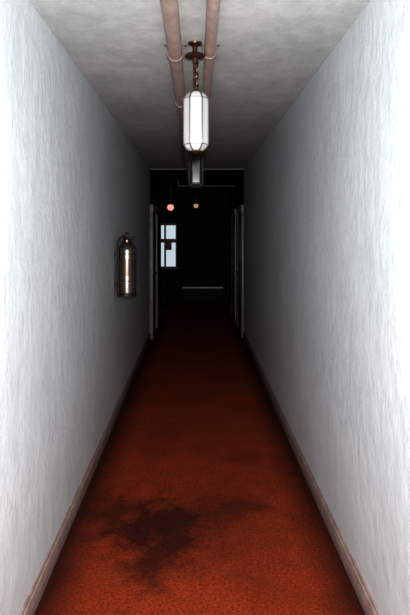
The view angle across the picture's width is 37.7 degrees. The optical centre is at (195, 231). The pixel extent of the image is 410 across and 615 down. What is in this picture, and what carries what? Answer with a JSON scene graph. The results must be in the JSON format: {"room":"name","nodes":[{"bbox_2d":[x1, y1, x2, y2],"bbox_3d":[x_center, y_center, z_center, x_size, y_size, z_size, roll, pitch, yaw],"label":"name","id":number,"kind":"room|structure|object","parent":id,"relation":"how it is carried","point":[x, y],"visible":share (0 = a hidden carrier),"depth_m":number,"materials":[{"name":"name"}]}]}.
{"room":"hallway","nodes":[
{"label":"hallway","id":0,"kind":"room"},
{"bbox_2d":[0,0,160,614],"bbox_3d":[-0.745,0.310,4.950,0.150,2.480,13.100,0,0,0],"label":"wall","id":1,"kind":"structure","parent":0,"point":[72,181],"depth_m":2.80,"materials":[{"name":"paint"}]},
{"bbox_2d":[19,308,161,614],"bbox_3d":[-0.662,1.499,4.950,0.016,0.102,13.100,0,0,0],"label":"baseboard","id":2,"kind":"structure","parent":1,"relation":"attached to","point":[33,599],"depth_m":3.19,"materials":[{"name":"paint"}]},
{"bbox_2d":[115,232,136,296],"bbox_3d":[-0.580,0.266,4.950,0.181,0.528,0.162,0,0,0],"label":"fire extinguisher","id":3,"kind":"object","parent":1,"relation":"attached to","point":[126,253],"visible":1,"depth_m":4.89,"materials":[{"name":"silver metal"}]},
{"bbox_2d":[149,204,157,338],"bbox_3d":[-0.623,0.575,9.200,0.095,1.950,1.120,0,0,0],"label":"door","id":4,"kind":"structure","parent":1,"relation":"in","point":[153,210],"depth_m":9.04,"materials":[{"name":"paint"}]},
{"bbox_2d":[161,189,227,303],"bbox_3d":[-1.175,0.310,13.075,4.050,2.480,0.150,0,0,0],"label":"wall","id":5,"kind":"structure","parent":0,"point":[202,231],"depth_m":13.00,"materials":[{"name":"paint"}]},
{"bbox_2d":[161,223,178,268],"bbox_3d":[-0.730,0.305,13.010,0.720,0.990,0.140,0,0,0],"label":"window","id":6,"kind":"structure","parent":5,"relation":"in","point":[167,242],"depth_m":13.00,"materials":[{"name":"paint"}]},
{"bbox_2d":[34,304,364,614],"bbox_3d":[-1.175,1.600,5.700,4.050,0.100,14.900,0,0,0],"label":"floor","id":7,"kind":"structure","parent":0,"point":[198,499],"depth_m":3.36,"materials":[{"name":"red carpet"}]},
{"bbox_2d":[182,286,222,303],"bbox_3d":[0.145,1.363,12.895,0.870,0.375,0.190,0,0,0],"label":"radiator","id":8,"kind":"object","parent":7,"relation":"on","point":[184,287],"visible":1,"depth_m":12.85,"materials":[{"name":"grey metal"}]},
{"bbox_2d":[29,0,369,188],"bbox_3d":[-1.175,-0.980,5.700,4.050,0.100,14.900,0,0,0],"label":"ceiling","id":9,"kind":"structure","parent":0,"point":[268,52],"depth_m":3.25,"materials":[{"name":"paint"}]},
{"bbox_2d":[167,182,173,210],"bbox_3d":[-0.475,-0.664,11.200,0.125,0.532,0.125,0,0,0],"label":"lamp","id":10,"kind":"object","parent":9,"relation":"hanging from","point":[170,206],"visible":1,"depth_m":11.17,"materials":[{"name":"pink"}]},
{"bbox_2d":[160,0,192,192],"bbox_3d":[-0.102,-0.886,5.690,0.112,0.087,14.580,0,0,0],"label":"ceiling pipe","id":11,"kind":"object","parent":9,"relation":"attached to","point":[170,8],"depth_m":2.94,"materials":[{"name":"metal"}]},
{"bbox_2d":[183,41,208,154],"bbox_3d":[0.000,-0.655,2.950,0.129,0.550,0.113,0,0,0],"label":"pendant lamp","id":12,"kind":"object","parent":9,"relation":"hanging from","point":[195,102],"visible":1,"depth_m":2.92,"materials":[{"name":"grey glass"}]},
{"bbox_2d":[189,154,202,188],"bbox_3d":[0.000,-0.655,5.350,0.129,0.550,0.113,0,0,0],"label":"pendant lamp","id":13,"kind":"object","parent":9,"relation":"hanging from","point":[195,161],"visible":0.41,"depth_m":5.30,"materials":[{"name":"grey glass"}]},
{"bbox_2d":[150,168,243,169],"bbox_3d":[0.015,-0.914,8.720,1.370,0.026,0.026,0,0,0],"label":"pipe","id":14,"kind":"object","parent":9,"relation":"attached to","point":[150,168],"visible":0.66,"depth_m":8.71,"materials":[{"name":"grey metal"}]},
{"bbox_2d":[178,181,234,186],"bbox_3d":[0.184,-0.876,10.900,1.032,0.107,0.024,0,0,0],"label":"pipe","id":15,"kind":"object","parent":9,"relation":"attached to","point":[178,181],"visible":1,"depth_m":10.89,"materials":[{"name":"grey metal"}]},
{"bbox_2d":[198,0,220,191],"bbox_3d":[0.068,-0.892,5.690,0.098,0.075,14.580,0,0,0],"label":"ceiling pipe","id":16,"kind":"object","parent":9,"relation":"attached to","point":[212,6],"depth_m":2.80,"materials":[{"name":"metal"}]},
{"bbox_2d":[228,0,409,614],"bbox_3d":[0.775,0.310,5.700,0.150,2.480,14.600,0,0,0],"label":"wall","id":17,"kind":"structure","parent":0,"point":[325,197],"depth_m":2.75,"materials":[{"name":"paint"}]},
{"bbox_2d":[231,209,236,321],"bbox_3d":[0.652,0.575,10.875,0.095,1.950,1.070,0,0,0],"label":"door","id":18,"kind":"structure","parent":17,"relation":"in","point":[233,212],"depth_m":10.44,"materials":[{"name":"paint"}]},
{"bbox_2d":[236,205,243,337],"bbox_3d":[0.652,0.575,9.325,0.095,1.950,1.070,0,0,0],"label":"door","id":19,"kind":"structure","parent":17,"relation":"in","point":[239,210],"depth_m":9.03,"materials":[{"name":"paint"}]},
{"bbox_2d":[228,299,380,614],"bbox_3d":[0.692,1.499,5.700,0.016,0.102,14.600,0,0,0],"label":"baseboard","id":20,"kind":"structure","parent":17,"relation":"attached to","point":[369,607],"depth_m":3.19,"materials":[{"name":"paint"}]}
]}

